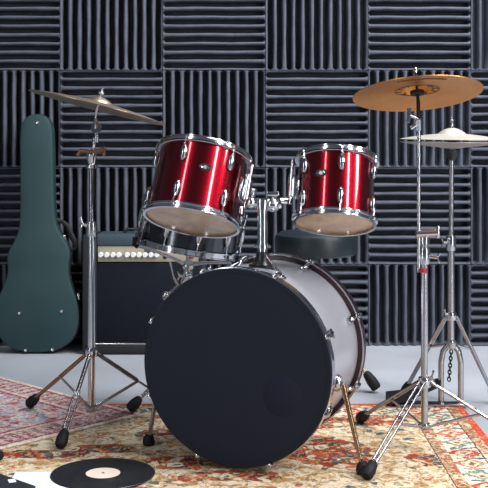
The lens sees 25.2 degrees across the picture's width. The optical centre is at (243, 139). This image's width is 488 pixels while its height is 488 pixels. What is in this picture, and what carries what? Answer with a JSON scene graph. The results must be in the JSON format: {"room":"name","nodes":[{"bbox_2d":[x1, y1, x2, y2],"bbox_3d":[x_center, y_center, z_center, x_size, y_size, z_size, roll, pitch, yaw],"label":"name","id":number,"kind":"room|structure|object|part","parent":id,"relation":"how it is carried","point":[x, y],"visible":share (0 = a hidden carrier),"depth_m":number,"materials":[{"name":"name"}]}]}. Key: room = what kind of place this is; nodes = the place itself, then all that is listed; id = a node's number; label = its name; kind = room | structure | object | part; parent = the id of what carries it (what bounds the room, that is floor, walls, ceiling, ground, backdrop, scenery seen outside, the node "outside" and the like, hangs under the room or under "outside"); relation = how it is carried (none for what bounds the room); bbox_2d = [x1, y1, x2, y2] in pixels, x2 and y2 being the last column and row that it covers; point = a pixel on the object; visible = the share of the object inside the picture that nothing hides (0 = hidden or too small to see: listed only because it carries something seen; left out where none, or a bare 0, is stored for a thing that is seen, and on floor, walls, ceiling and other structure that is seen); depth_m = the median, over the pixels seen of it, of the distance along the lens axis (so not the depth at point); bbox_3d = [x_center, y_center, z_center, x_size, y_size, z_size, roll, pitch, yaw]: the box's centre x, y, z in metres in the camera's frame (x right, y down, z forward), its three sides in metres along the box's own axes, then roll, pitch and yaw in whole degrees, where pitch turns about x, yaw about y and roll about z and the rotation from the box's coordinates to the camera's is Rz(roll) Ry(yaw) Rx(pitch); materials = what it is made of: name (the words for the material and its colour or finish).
{"room":"studio","nodes":[
{"label":"studio","id":0,"kind":"room"},
{"bbox_2d":[0,344,487,436],"bbox_3d":[0.000,1.030,2.000,9.000,0.100,6.600,0,0,0],"label":"floor","id":1,"kind":"structure","parent":0,"point":[392,366],"depth_m":4.59,"materials":[{"name":"concrete"}]},
{"bbox_2d":[0,114,81,351],"bbox_3d":[-0.948,0.428,5.040,0.393,1.097,0.121,0,0,0],"label":"guitar case","id":2,"kind":"object","parent":1,"relation":"on","point":[40,306],"visible":1,"depth_m":5.00,"materials":[{"name":"green plastic"}]},
{"bbox_3d":[-0.817,0.442,5.038,0.102,0.150,0.020,0,0,0],"label":"handle","id":3,"kind":"part","parent":2,"relation":"part of","materials":[{"name":"black rubber"}]},
{"bbox_2d":[82,227,206,353],"bbox_3d":[-0.456,0.693,5.057,0.565,0.574,0.206,0,0,0],"label":"amplifier","id":4,"kind":"object","parent":1,"relation":"on","point":[130,282],"visible":0.71,"depth_m":4.97,"materials":[{"name":"black plastic"}]},
{"bbox_3d":[-0.431,0.457,5.065,0.480,0.052,0.186,0,0,0],"label":"rail","id":5,"kind":"part","parent":4,"relation":"part of","materials":[{"name":"leather"}]},
{"bbox_3d":[-0.456,0.421,5.060,0.213,0.031,0.015,0,0,0],"label":"handle","id":6,"kind":"part","parent":4,"relation":"part of","materials":[{"name":"black paint"}]},
{"bbox_2d":[96,262,198,342],"bbox_3d":[-0.438,0.743,4.985,0.490,0.365,0.022,0,0,0],"label":"speaker grille","id":7,"kind":"object","parent":4,"relation":"attached to","point":[128,294],"depth_m":4.97,"materials":[{"name":"fabric"}]},
{"bbox_3d":[-0.432,0.521,4.988,0.472,0.071,0.020,0,0,0],"label":"control panel","id":8,"kind":"part","parent":4,"relation":"part of","materials":[{"name":"beige metal"}]},
{"bbox_2d":[126,237,239,412],"bbox_3d":[-0.205,0.658,4.003,0.422,0.635,0.375,0,0,0],"label":"stand","id":9,"kind":"object","parent":1,"relation":"on","point":[188,265],"visible":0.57,"depth_m":3.87,"materials":[{"name":"metal"}]},
{"bbox_3d":[-0.296,0.849,3.898,0.179,0.145,0.024,0,0,-29],"label":"leg","id":10,"kind":"part","parent":9,"relation":"part of","materials":[{"name":"metal"}]},
{"bbox_2d":[132,237,239,269],"bbox_3d":[-0.203,0.413,4.003,0.383,0.144,0.337,0,0,0],"label":"basket","id":11,"kind":"object","parent":9,"relation":"on","point":[187,264],"depth_m":3.89,"materials":[{"name":"silver metal"}]},
{"bbox_2d":[135,194,247,259],"bbox_3d":[-0.191,0.312,3.949,0.410,0.232,0.392,0,0,0],"label":"snare drum","id":12,"kind":"object","parent":9,"relation":"on","point":[151,235],"visible":0.52,"depth_m":3.80,"materials":[{"name":"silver metal"}]},
{"bbox_3d":[-0.354,0.283,3.854,0.033,0.088,0.028,0,0,0],"label":"strainer lever","id":13,"kind":"part","parent":12,"relation":"part of","materials":[{"name":"silver metal"}]},
{"bbox_2d":[0,404,487,487],"bbox_3d":[-0.150,0.976,3.110,1.900,0.008,1.820,0,0,0],"label":"area rug","id":14,"kind":"object","parent":1,"relation":"on","point":[455,454],"visible":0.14,"depth_m":3.36,"materials":[{"name":"carpet"}]},
{"bbox_2d":[0,450,3,459],"bbox_3d":[-1.033,0.500,2.975,0.612,0.941,0.681,0,0,0],"label":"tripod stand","id":15,"kind":"object","parent":14,"relation":"on","point":[1,451],"visible":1,"depth_m":3.29,"materials":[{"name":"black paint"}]},
{"bbox_2d":[0,474,35,487],"bbox_3d":[-0.795,0.962,3.009,0.310,0.010,0.310,0,0,42],"label":"record sleeve","id":16,"kind":"object","parent":14,"relation":"on","point":[5,481],"visible":1,"depth_m":3.04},
{"bbox_2d":[12,472,66,487],"bbox_3d":[-0.505,0.969,3.022,0.323,0.004,0.323,0,0,0],"label":"record sleeve","id":17,"kind":"object","parent":14,"relation":"on","point":[38,479],"visible":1,"depth_m":3.11,"materials":[{"name":"white paper"}]},
{"bbox_2d":[50,458,154,487],"bbox_3d":[-0.408,0.965,3.157,0.302,0.003,0.302,0,0,0],"label":"vinyl record","id":18,"kind":"object","parent":17,"relation":"on","point":[96,472],"visible":1,"depth_m":3.15,"materials":[{"name":"black vinyl"},{"name":"cream paper"}]},
{"bbox_2d":[0,377,142,449],"bbox_3d":[-1.241,0.968,3.888,1.350,0.006,1.150,0,0,44],"label":"woven rug","id":19,"kind":"object","parent":14,"relation":"on","point":[20,424],"visible":1,"depth_m":3.82,"materials":[{"name":"fabric"}]},
{"bbox_2d":[25,88,147,448],"bbox_3d":[-0.490,0.396,3.666,0.592,1.147,0.534,0,0,0],"label":"cymbal stand","id":20,"kind":"object","parent":14,"relation":"on","point":[61,441],"visible":0.88,"depth_m":3.69,"materials":[{"name":"silver metal"}]},
{"bbox_3d":[-0.637,0.822,3.803,0.284,0.203,0.026,0,0,41],"label":"leg","id":21,"kind":"part","parent":20,"relation":"part of","materials":[{"name":"silver metal"}]},
{"bbox_3d":[-0.544,0.824,3.564,0.026,0.206,0.246,0,0,11],"label":"leg","id":22,"kind":"part","parent":20,"relation":"part of","materials":[{"name":"silver metal"}]},
{"bbox_3d":[-0.511,0.041,3.700,0.019,0.096,0.013,0,0,0],"label":"rod","id":23,"kind":"part","parent":20,"relation":"part of","materials":[{"name":"metal"}]},
{"bbox_2d":[29,89,164,124],"bbox_3d":[-0.497,-0.110,3.700,0.460,0.118,0.474,0,0,-11],"label":"crash cymbal","id":24,"kind":"object","parent":20,"relation":"attached to","point":[105,106],"visible":0.99,"depth_m":3.79,"materials":[{"name":"brown metal"}]},
{"bbox_3d":[-0.493,-0.109,3.701,0.031,0.137,0.008,0,0,-12],"label":"rod","id":25,"kind":"part","parent":20,"relation":"part of","materials":[{"name":"metal"}]},
{"bbox_3d":[-0.371,0.825,3.756,0.282,0.209,0.026,0,0,-21],"label":"leg","id":26,"kind":"part","parent":20,"relation":"part of","materials":[{"name":"silver metal"}]},
{"bbox_2d":[143,188,366,474],"bbox_3d":[0.049,0.563,3.402,0.750,0.818,0.438,0,0,19],"label":"bass drum","id":27,"kind":"object","parent":14,"relation":"on","point":[245,360],"visible":0.98,"depth_m":3.21,"materials":[{"name":"silver metal"}]},
{"bbox_2d":[142,134,253,237],"bbox_3d":[-0.147,0.154,3.538,0.359,0.346,0.381,0,0,0],"label":"tom drum","id":28,"kind":"object","parent":27,"relation":"attached to","point":[200,184],"visible":1,"depth_m":3.43,"materials":[{"name":"red metal"}]},
{"bbox_3d":[0.026,0.178,3.438,0.018,0.048,0.082,0,0,11],"label":"arm","id":29,"kind":"part","parent":27,"relation":"part of","materials":[{"name":"silver metal"}]},
{"bbox_3d":[0.058,0.297,3.400,0.033,0.192,0.033,0,0,0],"label":"post","id":30,"kind":"part","parent":27,"relation":"part of","materials":[{"name":"silver metal"}]},
{"bbox_3d":[0.089,0.379,3.308,0.010,0.052,0.117,0,0,-22],"label":"stay rod","id":31,"kind":"part","parent":27,"relation":"part of","materials":[{"name":"silver metal"}]},
{"bbox_3d":[0.113,0.194,3.414,0.054,0.028,0.026,0,0,-26],"label":"arm","id":32,"kind":"part","parent":27,"relation":"part of","materials":[{"name":"silver metal"}]},
{"bbox_2d":[287,144,378,236],"bbox_3d":[0.284,0.162,3.455,0.297,0.302,0.325,0,0,0],"label":"tom drum","id":33,"kind":"object","parent":27,"relation":"attached to","point":[332,187],"visible":1,"depth_m":3.37,"materials":[{"name":"red lacquer"},{"name":"chrome"},{"name":"plastic drumhead"}]},
{"bbox_2d":[355,67,487,479],"bbox_3d":[0.632,0.374,3.425,0.596,1.207,0.659,0,0,0],"label":"cymbal stand","id":34,"kind":"object","parent":14,"relation":"on","point":[424,382],"visible":1,"depth_m":3.41,"materials":[{"name":"silver metal"}]},
{"bbox_3d":[0.486,0.846,3.573,0.027,0.181,0.310,0,0,-28],"label":"leg","id":35,"kind":"part","parent":34,"relation":"part of","materials":[{"name":"silver metal"}]},
{"bbox_3d":[0.463,0.847,3.272,0.027,0.182,0.326,0,0,35],"label":"leg","id":36,"kind":"part","parent":34,"relation":"part of","materials":[{"name":"silver metal"}]},
{"bbox_3d":[0.545,-0.143,3.422,0.013,0.156,0.040,0,0,-4],"label":"rod","id":37,"kind":"part","parent":34,"relation":"part of","materials":[{"name":"black metal"}]},
{"bbox_2d":[353,75,483,111],"bbox_3d":[0.544,-0.144,3.420,0.403,0.099,0.399,0,0,24],"label":"cymbal","id":38,"kind":"object","parent":34,"relation":"attached to","point":[434,91],"visible":0.99,"depth_m":3.44,"materials":[{"name":"brown metal"}]},
{"bbox_2d":[410,89,424,95],"bbox_3d":[0.544,-0.148,3.421,0.046,0.012,0.046,-3,-14,-1],"label":"washer","id":39,"kind":"object","parent":38,"relation":"in","point":[413,92],"depth_m":3.41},
{"bbox_3d":[0.548,0.179,3.416,0.011,0.471,0.012,0,0,0],"label":"rod","id":40,"kind":"part","parent":34,"relation":"part of","materials":[{"name":"silver metal"}]},
{"bbox_2d":[275,229,379,390],"bbox_3d":[0.308,0.665,4.336,0.442,0.619,0.431,0,0,0],"label":"stool","id":41,"kind":"object","parent":1,"relation":"on","point":[297,242],"visible":0.34,"depth_m":4.17,"materials":[{"name":"black leather"}]},
{"bbox_3d":[0.284,0.404,4.300,0.326,0.097,0.326,0,0,0],"label":"seat","id":42,"kind":"part","parent":41,"relation":"part of","materials":[{"name":"black leather"}]},
{"bbox_2d":[386,117,487,406],"bbox_3d":[0.736,0.445,4.070,0.423,1.058,0.224,0,0,0],"label":"stand","id":43,"kind":"object","parent":1,"relation":"on","point":[450,316],"visible":0.84,"depth_m":3.99,"materials":[{"name":"metal"}]},
{"bbox_3d":[0.620,0.921,4.000,0.190,0.083,0.084,0,0,0],"label":"footboard","id":44,"kind":"part","parent":43,"relation":"part of","materials":[{"name":"metal"}]},
{"bbox_3d":[0.686,0.788,4.083,0.025,0.290,0.191,0,0,-41],"label":"leg","id":45,"kind":"part","parent":43,"relation":"part of","materials":[{"name":"metal"}]},
{"bbox_2d":[400,141,487,148],"bbox_3d":[0.763,0.020,4.000,0.380,0.026,0.380,1,0,0],"label":"cymbal","id":46,"kind":"object","parent":43,"relation":"on","point":[448,145],"visible":0.97,"depth_m":3.88,"materials":[{"name":"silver metal"}]},
{"bbox_2d":[400,128,487,139],"bbox_3d":[0.763,-0.023,4.000,0.380,0.043,0.380,1,1,0],"label":"cymbal","id":47,"kind":"object","parent":43,"relation":"attached to","point":[449,133],"visible":0.96,"depth_m":3.90,"materials":[{"name":"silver metal"}]},
{"bbox_3d":[0.753,0.824,3.984,0.020,0.121,0.017,0,0,40],"label":"chain","id":48,"kind":"part","parent":43,"relation":"part of","materials":[{"name":"black paint"}]},
{"bbox_2d":[444,149,459,159],"bbox_3d":[0.763,0.054,4.000,0.056,0.038,0.056,0,0,0],"label":"cup","id":49,"kind":"object","parent":43,"relation":"on","point":[451,154],"depth_m":3.98,"materials":[{"name":"black paint"}]},
{"bbox_3d":[0.848,0.787,4.025,0.154,0.287,0.025,0,0,-16],"label":"leg","id":50,"kind":"part","parent":43,"relation":"part of","materials":[{"name":"metal"}]},
{"bbox_3d":[0.000,-0.520,5.318,9.000,3.100,0.100,0,0,0],"label":"wall","id":51,"kind":"structure","parent":0,"visible":0},
{"bbox_2d":[0,264,7,344],"bbox_3d":[-1.120,0.784,5.226,0.486,0.382,0.082,0,0,0],"label":"panel","id":52,"kind":"object","parent":51,"relation":"attached to","point":[3,267],"visible":0.06,"depth_m":5.22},
{"bbox_2d":[0,167,60,263],"bbox_3d":[-1.120,0.361,5.226,0.486,0.459,0.082,0,0,0],"label":"panel","id":53,"kind":"object","parent":51,"relation":"attached to","point":[9,176],"visible":0.35,"depth_m":5.24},
{"bbox_2d":[0,70,60,166],"bbox_3d":[-1.120,-0.102,5.226,0.486,0.459,0.082,0,0,0],"label":"panel","id":54,"kind":"object","parent":51,"relation":"attached to","point":[17,102],"visible":0.65,"depth_m":5.22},
{"bbox_2d":[0,0,61,70],"bbox_3d":[-1.120,-0.564,5.226,0.486,0.459,0.082,0,0,0],"label":"panel","id":55,"kind":"object","parent":51,"relation":"attached to","point":[29,29],"visible":0.98,"depth_m":5.23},
{"bbox_2d":[68,264,81,344],"bbox_3d":[-0.631,0.784,5.226,0.486,0.382,0.082,0,0,0],"label":"panel","id":56,"kind":"object","parent":51,"relation":"attached to","point":[76,269],"visible":0.03,"depth_m":5.21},
{"bbox_2d":[60,167,155,263],"bbox_3d":[-0.631,0.361,5.226,0.486,0.459,0.082,0,0,0],"label":"panel","id":57,"kind":"object","parent":51,"relation":"attached to","point":[118,191],"visible":0.54,"depth_m":5.22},
{"bbox_2d":[60,70,162,166],"bbox_3d":[-0.631,-0.102,5.226,0.486,0.459,0.082,0,0,0],"label":"panel","id":58,"kind":"object","parent":51,"relation":"attached to","point":[127,142],"visible":0.8,"depth_m":5.23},
{"bbox_2d":[60,0,162,70],"bbox_3d":[-0.631,-0.564,5.226,0.486,0.459,0.082,0,0,0],"label":"panel","id":59,"kind":"object","parent":51,"relation":"attached to","point":[94,34],"visible":1,"depth_m":5.22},
{"bbox_2d":[163,70,264,166],"bbox_3d":[-0.142,-0.102,5.226,0.486,0.459,0.082,0,0,0],"label":"panel","id":60,"kind":"object","parent":51,"relation":"attached to","point":[226,105],"visible":0.72,"depth_m":5.24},
{"bbox_2d":[163,0,264,70],"bbox_3d":[-0.142,-0.564,5.226,0.486,0.459,0.082,0,0,0],"label":"panel","id":61,"kind":"object","parent":51,"relation":"attached to","point":[204,35],"visible":1,"depth_m":5.23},
{"bbox_2d":[207,264,231,268],"bbox_3d":[-0.142,0.784,5.226,0.486,0.382,0.082,0,0,0],"label":"panel","id":62,"kind":"object","parent":51,"relation":"attached to","point":[214,266],"visible":0.02,"depth_m":5.19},
{"bbox_2d":[207,167,264,263],"bbox_3d":[-0.142,0.361,5.226,0.486,0.459,0.082,0,0,0],"label":"panel","id":63,"kind":"object","parent":51,"relation":"attached to","point":[258,177],"visible":0.08,"depth_m":5.23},
{"bbox_2d":[265,70,367,166],"bbox_3d":[0.347,-0.102,5.226,0.486,0.459,0.082,0,0,0],"label":"panel","id":64,"kind":"object","parent":51,"relation":"attached to","point":[304,108],"visible":0.8,"depth_m":5.24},
{"bbox_2d":[265,0,367,70],"bbox_3d":[0.347,-0.564,5.226,0.486,0.459,0.082,0,0,0],"label":"panel","id":65,"kind":"object","parent":51,"relation":"attached to","point":[299,34],"visible":1,"depth_m":5.24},
{"bbox_2d":[265,167,367,263],"bbox_3d":[0.347,0.361,5.226,0.486,0.459,0.082,0,0,0],"label":"panel","id":66,"kind":"object","parent":51,"relation":"attached to","point":[276,178],"visible":0.26,"depth_m":5.24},
{"bbox_2d":[321,264,367,344],"bbox_3d":[0.347,0.784,5.226,0.486,0.382,0.082,0,0,0],"label":"panel","id":67,"kind":"object","parent":51,"relation":"attached to","point":[353,277],"visible":0.24,"depth_m":5.21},
{"bbox_2d":[367,264,470,344],"bbox_3d":[0.835,0.784,5.226,0.486,0.382,0.082,0,0,0],"label":"panel","id":68,"kind":"object","parent":51,"relation":"attached to","point":[394,290],"visible":0.75,"depth_m":5.22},
{"bbox_2d":[367,70,470,166],"bbox_3d":[0.835,-0.102,5.226,0.486,0.459,0.082,0,0,0],"label":"panel","id":69,"kind":"object","parent":51,"relation":"attached to","point":[385,128],"visible":0.56,"depth_m":5.21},
{"bbox_2d":[367,0,470,70],"bbox_3d":[0.835,-0.564,5.226,0.486,0.459,0.082,0,0,0],"label":"panel","id":70,"kind":"object","parent":51,"relation":"attached to","point":[428,35],"visible":1,"depth_m":5.22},
{"bbox_2d":[368,167,470,263],"bbox_3d":[0.835,0.361,5.226,0.486,0.459,0.082,0,0,0],"label":"panel","id":71,"kind":"object","parent":51,"relation":"attached to","point":[393,240],"visible":0.78,"depth_m":5.23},
{"bbox_2d":[470,264,487,344],"bbox_3d":[1.324,0.784,5.226,0.486,0.382,0.082,0,0,0],"label":"panel","id":72,"kind":"object","parent":51,"relation":"attached to","point":[479,272],"visible":0.94,"depth_m":5.22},
{"bbox_2d":[470,167,487,263],"bbox_3d":[1.324,0.361,5.226,0.486,0.459,0.082,0,0,0],"label":"panel","id":73,"kind":"object","parent":51,"relation":"attached to","point":[478,180],"visible":0.97,"depth_m":5.21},
{"bbox_2d":[470,0,487,70],"bbox_3d":[1.324,-0.564,5.226,0.486,0.459,0.082,0,0,0],"label":"panel","id":74,"kind":"object","parent":51,"relation":"attached to","point":[478,29],"visible":0.96,"depth_m":5.21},
{"bbox_2d":[471,70,487,166],"bbox_3d":[1.324,-0.102,5.226,0.486,0.459,0.082,0,0,0],"label":"panel","id":75,"kind":"object","parent":51,"relation":"attached to","point":[479,104],"visible":0.69,"depth_m":5.23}
]}

